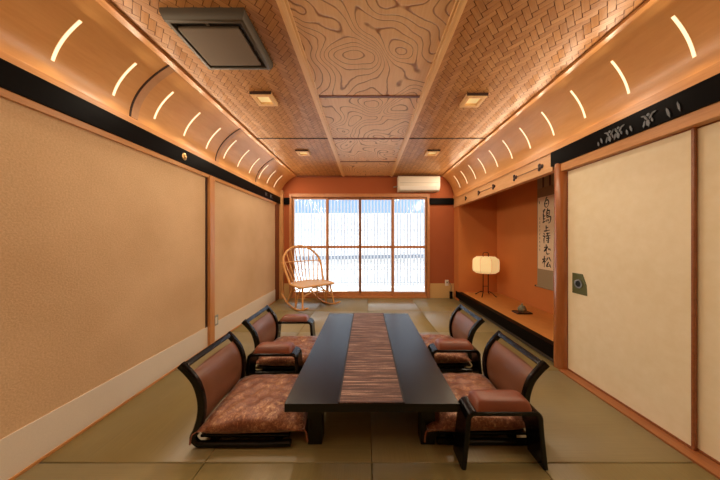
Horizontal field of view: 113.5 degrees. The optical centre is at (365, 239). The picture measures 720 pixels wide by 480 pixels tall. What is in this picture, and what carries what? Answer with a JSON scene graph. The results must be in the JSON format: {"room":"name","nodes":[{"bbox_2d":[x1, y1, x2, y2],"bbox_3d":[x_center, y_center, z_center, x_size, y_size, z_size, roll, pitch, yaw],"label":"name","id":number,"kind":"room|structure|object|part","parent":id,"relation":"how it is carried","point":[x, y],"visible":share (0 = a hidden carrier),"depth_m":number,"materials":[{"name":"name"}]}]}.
{"room":"japanese tatami room","nodes":[
{"label":"japanese tatami room","id":0,"kind":"room"},
{"bbox_2d":[0,97,274,439],"bbox_3d":[-1.770,-0.150,1.220,0.140,2.600,7.200,0,0,0],"label":"wall","id":1,"kind":"structure","parent":0,"point":[102,240],"depth_m":1.49,"materials":[{"name":"beige paper"}]},
{"bbox_2d":[0,290,274,479],"bbox_3d":[-1.697,1.030,1.085,0.006,0.209,6.650,0,0,0],"label":"baseboard","id":2,"kind":"structure","parent":1,"relation":"attached to","point":[28,444],"depth_m":1.48,"materials":[{"name":"paper"}]},
{"bbox_2d":[0,87,275,203],"bbox_3d":[-1.695,-0.684,1.090,0.030,0.038,6.660,0,0,0],"label":"trim","id":3,"kind":"structure","parent":1,"relation":"attached to","point":[4,93],"depth_m":1.48,"materials":[{"name":"brown wood"}]},
{"bbox_2d":[0,58,279,203],"bbox_3d":[-1.679,-0.767,1.210,0.063,0.131,6.900,0,0,0],"label":"beam","id":4,"kind":"structure","parent":1,"relation":"attached to","point":[13,78],"depth_m":1.48,"materials":[{"name":"black paint"}]},
{"bbox_2d":[0,50,279,196],"bbox_3d":[-1.693,-0.852,1.218,0.034,0.040,6.915,0,0,0],"label":"trim","id":5,"kind":"structure","parent":1,"relation":"attached to","point":[3,55],"depth_m":1.49,"materials":[{"name":"brown wood"}]},
{"bbox_2d":[8,301,275,479],"bbox_3d":[-1.694,1.142,1.085,0.012,0.016,6.650,0,0,0],"label":"trim","id":6,"kind":"structure","parent":1,"relation":"attached to","point":[171,371],"depth_m":1.44,"materials":[{"name":"brown wood"}]},
{"bbox_2d":[205,177,206,327],"bbox_3d":[-1.703,0.235,2.510,0.014,1.830,0.030,0,0,0],"label":"trim","id":7,"kind":"structure","parent":1,"relation":"attached to","point":[205,177],"depth_m":2.50,"materials":[{"name":"brown wood"}]},
{"bbox_2d":[207,176,214,345],"bbox_3d":[-1.688,0.230,2.562,0.045,1.840,0.075,0,0,0],"label":"trim","id":8,"kind":"structure","parent":1,"relation":"attached to","point":[211,180],"depth_m":2.54,"materials":[{"name":"brown wood"}]},
{"bbox_2d":[215,314,217,325],"bbox_3d":[-1.694,0.907,2.663,0.013,0.115,0.075,0,0,0],"label":"wall outlet","id":9,"kind":"object","parent":1,"relation":"attached to","point":[216,316],"visible":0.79,"depth_m":2.66,"materials":[{"name":"grey plastic"}]},
{"bbox_2d":[275,203,278,300],"bbox_3d":[-1.701,0.220,4.505,0.018,1.860,0.190,0,0,0],"label":"trim","id":10,"kind":"structure","parent":1,"relation":"attached to","point":[276,204],"depth_m":4.46,"materials":[{"name":"brown wood"}]},
{"bbox_2d":[279,190,283,298],"bbox_3d":[-1.667,0.090,4.645,0.085,2.120,0.090,0,0,0],"label":"trim","id":11,"kind":"structure","parent":1,"relation":"attached to","point":[281,192],"depth_m":4.60,"materials":[{"name":"brown wood"}]},
{"bbox_2d":[14,298,718,479],"bbox_3d":[0.410,1.200,1.195,4.520,0.100,7.270,0,0,0],"label":"floor","id":12,"kind":"structure","parent":0,"point":[147,437],"depth_m":1.31,"materials":[{"name":"beige wicker"}]},
{"bbox_2d":[177,331,291,447],"bbox_3d":[-0.730,0.912,1.530,0.626,0.470,0.470,0,0,0],"label":"chair","id":13,"kind":"object","parent":12,"relation":"on","point":[214,378],"visible":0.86,"depth_m":1.37,"materials":[{"name":"black"}]},
{"bbox_3d":[-1.014,0.704,1.530,0.044,0.044,0.414,0,0,0],"label":"rail","id":14,"kind":"part","parent":13,"relation":"part of","materials":[{"name":"black wood"}]},
{"bbox_3d":[-0.954,0.898,1.530,0.100,0.314,0.406,0,0,0],"label":"backrest","id":15,"kind":"part","parent":13,"relation":"part of","materials":[{"name":"brown leather"}]},
{"bbox_3d":[-0.730,0.912,1.750,0.626,0.470,0.030,0,0,0],"label":"frame","id":16,"kind":"part","parent":13,"relation":"part of","materials":[{"name":"black"}]},
{"bbox_2d":[189,374,307,444],"bbox_3d":[-0.637,1.030,1.534,0.630,0.121,0.544,0,0,-2],"label":"floor cushion","id":17,"kind":"object","parent":13,"relation":"on","point":[255,403],"visible":0.76,"depth_m":1.36,"materials":[{"name":"orange brocade fabric"}]},
{"bbox_2d":[242,305,295,374],"bbox_3d":[-0.748,0.912,2.235,0.626,0.470,0.470,0,0,0],"label":"chair","id":18,"kind":"object","parent":12,"relation":"on","point":[266,328],"visible":0.6,"depth_m":2.11,"materials":[{"name":"brown leather"}]},
{"bbox_3d":[-1.032,0.704,2.235,0.044,0.044,0.414,0,0,0],"label":"rail","id":19,"kind":"part","parent":18,"relation":"part of","materials":[{"name":"black wood"}]},
{"bbox_3d":[-0.972,0.898,2.235,0.100,0.314,0.406,0,0,0],"label":"backrest","id":20,"kind":"part","parent":18,"relation":"part of","materials":[{"name":"brown leather"}]},
{"bbox_3d":[-0.748,0.912,2.455,0.626,0.470,0.030,0,0,0],"label":"frame","id":21,"kind":"part","parent":18,"relation":"part of","materials":[{"name":"black wood"}]},
{"bbox_2d":[256,336,317,365],"bbox_3d":[-0.655,1.028,2.231,0.630,0.124,0.544,0,0,2],"label":"floor cushion","id":22,"kind":"object","parent":18,"relation":"on","point":[305,343],"visible":0.34,"depth_m":2.08,"materials":[{"name":"orange brocade fabric"}]},
{"bbox_2d":[245,342,302,375],"bbox_3d":[-0.710,0.980,1.845,0.436,0.343,0.124,0,0,0],"label":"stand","id":23,"kind":"object","parent":12,"relation":"on","point":[264,349],"visible":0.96,"depth_m":1.79,"materials":[{"name":"black paint"}]},
{"bbox_2d":[278,314,315,336],"bbox_3d":[-0.762,0.980,2.545,0.436,0.343,0.124,0,0,0],"label":"armrest","id":24,"kind":"object","parent":12,"relation":"on","point":[288,318],"visible":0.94,"depth_m":2.49,"materials":[{"name":"black paint"}]},
{"bbox_2d":[281,245,340,310],"bbox_3d":[-0.990,0.621,4.124,0.790,1.056,1.041,0,0,-41],"label":"rocking chair","id":25,"kind":"object","parent":12,"relation":"on","point":[313,283],"visible":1,"depth_m":4.12,"materials":[{"name":"wood"}]},
{"bbox_3d":[-1.177,0.390,4.340,0.790,0.017,0.041,0,0,-41],"label":"rail","id":26,"kind":"part","parent":25,"relation":"part of","materials":[{"name":"wicker"}]},
{"bbox_3d":[-1.000,0.920,3.722,0.030,0.345,0.116,0,0,-14],"label":"leg","id":27,"kind":"part","parent":25,"relation":"part of","materials":[{"name":"wicker"}]},
{"bbox_3d":[-0.962,0.749,4.092,0.621,0.014,0.535,0,0,-41],"label":"seat","id":28,"kind":"part","parent":25,"relation":"part of","materials":[{"name":"wicker"}]},
{"bbox_3d":[-0.589,0.920,4.078,0.117,0.345,0.030,0,0,22],"label":"leg","id":29,"kind":"part","parent":25,"relation":"part of","materials":[{"name":"wicker"}]},
{"bbox_2d":[284,313,458,444],"bbox_3d":[0.030,1.000,1.980,0.911,0.300,1.510,0,0,0],"label":"table","id":30,"kind":"object","parent":12,"relation":"on","point":[315,391],"visible":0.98,"depth_m":1.42,"materials":[{"name":"black wood"}]},
{"bbox_3d":[-0.287,1.022,1.365,0.080,0.255,0.080,0,0,0],"label":"leg","id":31,"kind":"part","parent":30,"relation":"part of","materials":[{"name":"black wood"}]},
{"bbox_2d":[338,313,404,402],"bbox_3d":[0.029,0.846,1.980,0.349,0.006,1.502,0,0,0],"label":"table runner","id":32,"kind":"object","parent":30,"relation":"on","point":[370,373],"visible":1,"depth_m":1.59,"materials":[{"name":"brown fabric"}]},
{"bbox_3d":[0.348,1.022,1.365,0.080,0.255,0.080,0,0,0],"label":"leg","id":33,"kind":"part","parent":30,"relation":"part of","materials":[{"name":"black wood"}]},
{"bbox_2d":[447,281,452,298],"bbox_3d":[1.645,0.981,4.635,0.099,0.338,0.050,0,0,0],"label":"power adapter","id":34,"kind":"object","parent":12,"relation":"on","point":[450,292],"visible":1,"depth_m":4.61,"materials":[{"name":"black paint"}]},
{"bbox_2d":[427,339,481,373],"bbox_3d":[0.704,0.980,1.905,0.436,0.343,0.124,0,0,0],"label":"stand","id":35,"kind":"object","parent":12,"relation":"on","point":[440,345],"visible":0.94,"depth_m":1.85,"materials":[{"name":"brown leather"}]},
{"bbox_2d":[436,304,484,371],"bbox_3d":[0.720,0.912,2.275,0.626,0.470,0.470,0,0,0],"label":"chair","id":36,"kind":"object","parent":12,"relation":"on","point":[461,326],"visible":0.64,"depth_m":2.16,"materials":[{"name":"brown leather"}]},
{"bbox_2d":[420,334,470,362],"bbox_3d":[0.627,1.029,2.279,0.630,0.122,0.544,0,0,2],"label":"floor cushion","id":37,"kind":"object","parent":36,"relation":"on","point":[428,339],"visible":0.3,"depth_m":2.06,"materials":[{"name":"orange fabric"}]},
{"bbox_3d":[0.720,0.912,2.495,0.626,0.470,0.030,0,0,0],"label":"frame","id":38,"kind":"part","parent":36,"relation":"part of","materials":[{"name":"black wood"}]},
{"bbox_3d":[0.944,0.898,2.275,0.100,0.314,0.406,0,0,0],"label":"backrest","id":39,"kind":"part","parent":36,"relation":"part of","materials":[{"name":"brown leather"}]},
{"bbox_3d":[1.004,0.704,2.275,0.044,0.044,0.414,0,0,0],"label":"rail","id":40,"kind":"part","parent":36,"relation":"part of","materials":[{"name":"black wood"}]},
{"bbox_2d":[436,330,549,445],"bbox_3d":[0.713,0.912,1.545,0.626,0.470,0.470,0,0,0],"label":"chair","id":41,"kind":"object","parent":12,"relation":"on","point":[501,366],"visible":0.6,"depth_m":1.42,"materials":[{"name":"brown leather"}]},
{"bbox_2d":[424,373,524,441],"bbox_3d":[0.620,1.028,1.549,0.630,0.125,0.544,0,0,-2],"label":"floor cushion","id":42,"kind":"object","parent":41,"relation":"on","point":[461,384],"visible":0.46,"depth_m":1.33,"materials":[{"name":"orange patterned brocade fabric"}]},
{"bbox_3d":[0.713,0.912,1.765,0.626,0.470,0.030,0,0,0],"label":"frame","id":43,"kind":"part","parent":41,"relation":"part of","materials":[{"name":"black"}]},
{"bbox_3d":[0.937,0.898,1.545,0.100,0.314,0.406,0,0,0],"label":"backrest","id":44,"kind":"part","parent":41,"relation":"part of","materials":[{"name":"brown leather"}]},
{"bbox_3d":[0.997,0.704,1.545,0.044,0.044,0.414,0,0,0],"label":"rail","id":45,"kind":"part","parent":41,"relation":"part of","materials":[{"name":"black wood"}]},
{"bbox_2d":[453,390,547,470],"bbox_3d":[0.696,0.980,1.240,0.436,0.343,0.124,0,0,0],"label":"armrest","id":46,"kind":"object","parent":12,"relation":"on","point":[477,402],"visible":0.99,"depth_m":1.20,"materials":[{"name":"black paint"}]},
{"bbox_2d":[553,163,566,369],"bbox_3d":[1.763,0.233,2.129,0.117,1.835,0.115,0,0,0],"label":"post","id":47,"kind":"object","parent":12,"relation":"on","point":[560,177],"visible":0.87,"depth_m":2.09,"materials":[{"name":"brown wood"}]},
{"bbox_2d":[282,177,453,282],"bbox_3d":[0.083,-0.150,4.750,3.565,2.600,0.140,0,0,0],"label":"wall","id":48,"kind":"structure","parent":0,"point":[441,216],"depth_m":4.68,"materials":[{"name":"paint"}]},
{"bbox_2d":[283,198,289,204],"bbox_3d":[-1.587,-0.767,4.669,0.165,0.131,0.042,0,0,0],"label":"beam","id":49,"kind":"structure","parent":48,"relation":"attached to","point":[286,201],"depth_m":4.65,"materials":[{"name":"black paint"}]},
{"bbox_2d":[289,194,429,298],"bbox_3d":[-0.129,0.128,4.735,2.777,2.085,0.170,0,0,0],"label":"window","id":50,"kind":"structure","parent":48,"relation":"in","point":[336,294],"depth_m":4.70,"materials":[{"name":"brown wood"}]},
{"bbox_3d":[-1.114,0.135,4.710,0.706,1.970,0.030,0,0,0],"label":"sash","id":51,"kind":"part","parent":50,"relation":"part of","materials":[{"name":"glass"}]},
{"bbox_3d":[-0.447,0.135,4.755,0.677,1.970,0.030,0,0,0],"label":"sash","id":52,"kind":"part","parent":50,"relation":"part of","materials":[{"name":"glass"}]},
{"bbox_3d":[0.207,0.135,4.755,0.679,1.970,0.030,0,0,0],"label":"sash","id":53,"kind":"part","parent":50,"relation":"part of","materials":[{"name":"glass"}]},
{"bbox_3d":[0.867,0.135,4.710,0.687,1.970,0.030,0,0,0],"label":"sash","id":54,"kind":"part","parent":50,"relation":"part of","materials":[{"name":"glass"}]},
{"bbox_2d":[284,283,453,297],"bbox_3d":[0.060,1.005,4.676,3.360,0.290,0.008,0,0,0],"label":"baseboard","id":55,"kind":"structure","parent":48,"relation":"attached to","point":[437,290],"depth_m":4.67,"materials":[{"name":"brown wood"}]},
{"bbox_2d":[394,176,439,192],"bbox_3d":[0.974,-1.083,4.577,0.871,0.285,0.206,0,0,0],"label":"air conditioner","id":56,"kind":"object","parent":48,"relation":"attached to","point":[405,184],"visible":1,"depth_m":4.48,"materials":[{"name":"beige plastic"}]},
{"bbox_2d":[429,198,453,204],"bbox_3d":[1.488,-0.763,4.670,0.495,0.130,0.040,0,0,0],"label":"beam","id":57,"kind":"structure","parent":48,"relation":"attached to","point":[433,201],"depth_m":4.65,"materials":[{"name":"black paint"}]},
{"bbox_2d":[95,0,657,176],"bbox_3d":[0.365,-1.340,1.220,4.410,0.180,7.200,0,0,0],"label":"ceiling","id":58,"kind":"structure","parent":0,"point":[365,87],"depth_m":1.75,"materials":[{"name":"brown wood"}]},
{"bbox_2d":[0,0,293,194],"bbox_3d":[-1.552,-1.079,1.220,0.325,0.418,6.920,0,0,0],"label":"ceiling","id":59,"kind":"structure","parent":58,"relation":"attached to","point":[92,59],"depth_m":1.52,"materials":[{"name":"brown wood"}]},
{"bbox_2d":[50,19,81,61],"bbox_3d":[-1.606,-1.069,1.265,0.158,0.220,0.018,0,0,0],"label":"light","id":60,"kind":"object","parent":59,"relation":"attached to","point":[78,22],"visible":1,"depth_m":1.26,"materials":[{"name":"beige plastic"}]},
{"bbox_2d":[112,62,136,95],"bbox_3d":[-1.606,-1.069,1.569,0.158,0.220,0.018,0,0,0],"label":"light","id":61,"kind":"object","parent":59,"relation":"attached to","point":[134,64],"visible":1,"depth_m":1.57,"materials":[{"name":"beige plastic"}]},
{"bbox_2d":[153,91,173,118],"bbox_3d":[-1.606,-1.069,1.873,0.158,0.220,0.018,0,0,0],"label":"light","id":62,"kind":"object","parent":59,"relation":"attached to","point":[172,92],"visible":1,"depth_m":1.87,"materials":[{"name":"beige"}]},
{"bbox_2d":[183,112,200,135],"bbox_3d":[-1.606,-1.069,2.177,0.158,0.220,0.018,0,0,0],"label":"light","id":63,"kind":"object","parent":59,"relation":"attached to","point":[191,121],"visible":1,"depth_m":2.17,"materials":[{"name":"beige"}]},
{"bbox_2d":[206,128,220,148],"bbox_3d":[-1.606,-1.069,2.481,0.158,0.220,0.018,0,0,0],"label":"light","id":64,"kind":"object","parent":59,"relation":"attached to","point":[219,128],"visible":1,"depth_m":2.48,"materials":[{"name":"beige"}]},
{"bbox_3d":[-1.394,-1.277,1.220,0.052,0.046,6.920,0,0,0],"label":"edge moulding","id":65,"kind":"part","parent":58,"relation":"part of","materials":[{"name":"brown wood"}]},
{"bbox_2d":[159,7,272,69],"bbox_3d":[-0.900,-1.247,1.495,0.464,0.070,0.410,0,0,0],"label":"ventilation unit","id":66,"kind":"object","parent":58,"relation":"attached to","point":[222,38],"visible":1,"depth_m":1.41,"materials":[{"name":"grey metal"}]},
{"bbox_3d":[-0.906,-1.222,1.499,0.352,0.020,0.286,0,0,0],"label":"intake panel","id":67,"kind":"part","parent":66,"relation":"part of","materials":[{"name":"brown"}]},
{"bbox_3d":[-0.935,-1.272,2.085,0.920,0.002,1.718,0,0,0],"label":"woven panel","id":68,"kind":"part","parent":58,"relation":"part of","materials":[{"name":"brown wood"}]},
{"bbox_2d":[249,91,277,105],"bbox_3d":[-0.905,-1.263,2.107,0.184,0.038,0.182,0,0,0],"label":"recessed light","id":69,"kind":"object","parent":58,"relation":"in","point":[262,98],"visible":1,"depth_m":2.09,"materials":[{"name":"brown"}]},
{"bbox_2d":[258,97,270,101],"bbox_3d":[-0.905,-1.269,2.110,0.110,0.010,0.110,0,0,0],"label":"diffuser","id":70,"kind":"object","parent":69,"relation":"attached to","point":[260,99],"depth_m":2.12,"materials":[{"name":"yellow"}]},
{"bbox_3d":[-0.935,-1.272,3.815,0.920,0.002,1.718,0,0,0],"label":"woven panel","id":71,"kind":"part","parent":58,"relation":"part of","materials":[{"name":"brown wood"}]},
{"bbox_2d":[295,149,310,155],"bbox_3d":[-0.905,-1.263,3.407,0.184,0.038,0.182,0,0,0],"label":"recessed light","id":72,"kind":"object","parent":58,"relation":"in","point":[299,152],"visible":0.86,"depth_m":3.41,"materials":[{"name":"brown"}]},
{"bbox_3d":[0.030,-1.284,4.247,0.890,0.032,0.841,0,0,0],"label":"carved panel","id":73,"kind":"part","parent":58,"relation":"part of","materials":[{"name":"brown wood"}]},
{"bbox_3d":[0.030,-1.284,3.382,0.890,0.032,0.841,0,0,0],"label":"carved panel","id":74,"kind":"part","parent":58,"relation":"part of","materials":[{"name":"brown wood"}]},
{"bbox_2d":[296,175,441,176],"bbox_3d":[0.060,-1.270,4.675,2.900,0.060,0.030,0,0,0],"label":"frame","id":75,"kind":"object","parent":58,"relation":"attached to","point":[298,175],"visible":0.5,"depth_m":4.66,"materials":[{"name":"brown wood"}]},
{"bbox_3d":[0.030,-1.284,2.518,0.890,0.032,0.841,0,0,0],"label":"carved panel","id":76,"kind":"part","parent":58,"relation":"part of","materials":[{"name":"brown wood"}]},
{"bbox_3d":[0.030,-1.284,1.653,0.890,0.032,0.841,0,0,0],"label":"carved panel","id":77,"kind":"part","parent":58,"relation":"part of","materials":[{"name":"brown wood"}]},
{"bbox_2d":[425,149,440,155],"bbox_3d":[0.955,-1.263,3.407,0.184,0.038,0.182,0,0,0],"label":"recessed light","id":78,"kind":"object","parent":58,"relation":"in","point":[429,152],"visible":0.95,"depth_m":3.39,"materials":[{"name":"brown"}]},
{"bbox_3d":[0.955,-1.263,3.410,0.176,0.038,0.176,0,0,0],"label":"frame","id":79,"kind":"part","parent":78,"relation":"part of","materials":[{"name":"brown wood"}]},
{"bbox_3d":[1.025,-1.272,3.815,0.980,0.002,1.718,0,0,0],"label":"woven panel","id":80,"kind":"part","parent":58,"relation":"part of","materials":[{"name":"brown wood"}]},
{"bbox_2d":[459,92,488,107],"bbox_3d":[0.965,-1.263,2.127,0.184,0.038,0.182,0,0,0],"label":"recessed light","id":81,"kind":"object","parent":58,"relation":"in","point":[471,100],"visible":0.99,"depth_m":2.12,"materials":[{"name":"brown"}]},
{"bbox_2d":[466,98,479,102],"bbox_3d":[0.965,-1.269,2.130,0.110,0.010,0.110,0,0,0],"label":"diffuser","id":82,"kind":"object","parent":81,"relation":"attached to","point":[469,100],"depth_m":2.14,"materials":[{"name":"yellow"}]},
{"bbox_3d":[1.025,-1.272,2.085,0.980,0.002,1.718,0,0,0],"label":"woven panel","id":83,"kind":"part","parent":58,"relation":"part of","materials":[{"name":"brown wood"}]},
{"bbox_3d":[1.514,-1.277,1.220,0.052,0.046,6.920,0,0,0],"label":"edge moulding","id":84,"kind":"part","parent":58,"relation":"part of","materials":[{"name":"brown wood"}]},
{"bbox_2d":[443,0,719,194],"bbox_3d":[1.635,-1.078,1.220,0.250,0.416,6.920,0,0,0],"label":"ceiling","id":85,"kind":"structure","parent":58,"relation":"attached to","point":[652,53],"depth_m":1.58,"materials":[{"name":"brown wood"}]},
{"bbox_2d":[519,128,530,148],"bbox_3d":[1.671,-1.069,2.476,0.120,0.220,0.018,0,0,0],"label":"light","id":86,"kind":"object","parent":85,"relation":"attached to","point":[519,128],"visible":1,"depth_m":2.47,"materials":[{"name":"beige"}]},
{"bbox_2d":[541,112,554,135],"bbox_3d":[1.671,-1.069,2.167,0.120,0.220,0.018,0,0,0],"label":"light","id":87,"kind":"object","parent":85,"relation":"attached to","point":[543,114],"visible":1,"depth_m":2.16,"materials":[{"name":"beige"}]},
{"bbox_2d":[570,90,586,118],"bbox_3d":[1.671,-1.069,1.858,0.120,0.220,0.018,0,0,0],"label":"light","id":88,"kind":"object","parent":85,"relation":"attached to","point":[571,91],"visible":1,"depth_m":1.85,"materials":[{"name":"beige"}]},
{"bbox_2d":[610,60,630,93],"bbox_3d":[1.671,-1.069,1.549,0.120,0.220,0.018,0,0,0],"label":"light","id":89,"kind":"object","parent":85,"relation":"attached to","point":[614,64],"visible":1,"depth_m":1.55,"materials":[{"name":"beige plastic"}]},
{"bbox_2d":[670,15,696,58],"bbox_3d":[1.671,-1.069,1.240,0.120,0.220,0.018,0,0,0],"label":"light","id":90,"kind":"object","parent":85,"relation":"attached to","point":[674,18],"visible":1,"depth_m":1.24,"materials":[{"name":"beige plastic"}]},
{"bbox_2d":[454,179,553,314],"bbox_3d":[2.158,-0.150,3.440,0.825,2.600,2.680,0,0,0],"label":"wall","id":91,"kind":"structure","parent":0,"point":[503,225],"depth_m":4.21,"materials":[{"name":"orange paint"}]},
{"bbox_2d":[454,154,553,207],"bbox_3d":[1.764,-0.728,3.432,0.083,0.175,2.476,0,0,0],"label":"beam","id":92,"kind":"structure","parent":91,"relation":"attached to","point":[540,168],"depth_m":2.81,"materials":[{"name":"brown wood"}]},
{"bbox_2d":[459,299,552,361],"bbox_3d":[1.776,1.135,3.325,0.038,0.070,2.450,0,0,0],"label":"trim","id":93,"kind":"structure","parent":91,"relation":"attached to","point":[481,314],"depth_m":2.81,"materials":[{"name":"brown wood"}]},
{"bbox_2d":[535,173,553,290],"bbox_3d":[2.458,-0.164,3.220,0.026,1.669,0.410,0,0,0],"label":"scroll","id":94,"kind":"object","parent":91,"relation":"attached to","point":[545,185],"visible":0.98,"depth_m":3.24,"materials":[{"name":"beige paper"}]},
{"bbox_2d":[453,61,719,198],"bbox_3d":[1.759,-0.841,1.218,0.072,0.062,6.915,0,0,0],"label":"trim","id":95,"kind":"structure","parent":91,"relation":"attached to","point":[714,69],"depth_m":1.60,"materials":[{"name":"brown wood"}]},
{"bbox_2d":[567,127,696,450],"bbox_3d":[1.776,0.262,1.679,0.024,1.753,0.813,0,0,0],"label":"door","id":96,"kind":"structure","parent":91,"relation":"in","point":[632,213],"depth_m":1.53,"materials":[{"name":"beige paper"}]},
{"bbox_3d":[1.773,0.365,1.958,0.006,0.170,0.135,0,0,0],"label":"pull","id":97,"kind":"part","parent":96,"relation":"part of","materials":[{"name":"green metal"}]},
{"bbox_2d":[558,369,719,479],"bbox_3d":[1.775,1.154,-0.080,0.160,0.032,4.320,0,0,0],"label":"trim","id":98,"kind":"structure","parent":91,"relation":"attached to","point":[696,457],"depth_m":1.41,"materials":[{"name":"brown wood"}]},
{"bbox_2d":[697,120,719,464],"bbox_3d":[1.796,0.262,0.830,0.019,1.753,0.940,0,0,0],"label":"door","id":99,"kind":"structure","parent":98,"relation":"on","point":[708,135],"depth_m":1.23,"materials":[{"name":"beige paper"}]},
{"bbox_2d":[463,292,553,340],"bbox_3d":[2.138,1.067,3.325,0.665,0.165,2.250,0,0,0],"label":"floor","id":100,"kind":"structure","parent":0,"point":[541,322],"depth_m":3.21,"materials":[{"name":"brown wood"}]},
{"bbox_2d":[472,252,499,296],"bbox_3d":[2.115,0.599,4.170,0.434,0.771,0.412,0,0,-19],"label":"lantern lamp","id":101,"kind":"object","parent":100,"relation":"on","point":[488,264],"visible":1,"depth_m":4.01,"materials":[{"name":"beige paper"}]},
{"bbox_3d":[2.115,0.438,4.170,0.428,0.285,0.406,0,0,-19],"label":"lamp shade","id":102,"kind":"part","parent":101,"relation":"part of","materials":[{"name":"white paper"}]},
{"bbox_2d":[456,291,552,358],"bbox_3d":[1.774,1.043,3.335,0.082,0.124,2.470,0,0,0],"label":"beam","id":103,"kind":"structure","parent":100,"relation":"attached to","point":[545,345],"depth_m":2.79,"materials":[{"name":"black paint"}]},
{"bbox_2d":[512,304,532,313],"bbox_3d":[2.105,0.920,3.185,0.200,0.127,0.130,0,0,0],"label":"flat tray","id":104,"kind":"object","parent":100,"relation":"on","point":[514,311],"depth_m":3.16,"materials":[{"name":"black"}]},
{"bbox_3d":[2.105,0.915,3.185,0.104,0.117,0.104,0,0,0],"label":"incense burner","id":105,"kind":"part","parent":104,"relation":"part of","materials":[{"name":"grey ceramic"}]},
{"bbox_2d":[517,307,526,311],"bbox_3d":[2.105,0.931,3.185,0.104,0.060,0.104,0,0,0],"label":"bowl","id":106,"kind":"object","parent":104,"relation":"on","point":[523,309],"depth_m":3.15,"materials":[{"name":"grey ceramic"}]},
{"bbox_3d":[1.905,-0.150,-0.090,0.120,2.600,4.580,0,0,0],"label":"wall","id":107,"kind":"structure","parent":0,"visible":0},
{"bbox_2d":[551,73,719,166],"bbox_3d":[1.781,-0.745,-0.022,0.148,0.134,4.435,0,0,0],"label":"beam","id":108,"kind":"structure","parent":107,"relation":"attached to","point":[702,94],"depth_m":1.43,"materials":[{"name":"black paint"}]},
{"bbox_2d":[561,101,719,170],"bbox_3d":[1.791,-0.643,-0.050,0.128,0.071,4.380,0,0,0],"label":"trim","id":109,"kind":"structure","parent":107,"relation":"attached to","point":[711,113],"depth_m":1.42,"materials":[{"name":"brown wood"}]},
{"label":"outside","id":110,"kind":"structure","parent":0,"visible":0},
{"bbox_2d":[294,270,424,291],"bbox_3d":[0.000,1.400,10.410,28.000,0.200,11.180,0,0,0],"label":"ground","id":111,"kind":"structure","parent":110,"point":[396,289],"depth_m":7.05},
{"bbox_2d":[294,199,424,286],"bbox_3d":[-0.050,-0.275,6.609,5.500,3.150,0.042,0,0,0],"label":"fence","id":112,"kind":"object","parent":111,"relation":"on","point":[307,269],"visible":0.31,"depth_m":6.59,"materials":[{"name":"grey"}]},
{"bbox_3d":[-0.050,0.819,6.621,5.500,0.022,0.018,0,0,0],"label":"rail","id":113,"kind":"part","parent":112,"relation":"part of","materials":[{"name":"grey"}]},
{"bbox_3d":[-0.050,1.189,6.621,5.500,0.022,0.018,0,0,0],"label":"rail","id":114,"kind":"part","parent":112,"relation":"part of","materials":[{"name":"grey"}]},
{"bbox_2d":[296,213,422,268],"bbox_3d":[3.050,0.055,11.680,15.900,2.490,2.640,0,0,0],"label":"neighbouring building","id":115,"kind":"structure","parent":111,"relation":"on","point":[296,213],"depth_m":10.50,"materials":[{"name":"grey"}]}
]}

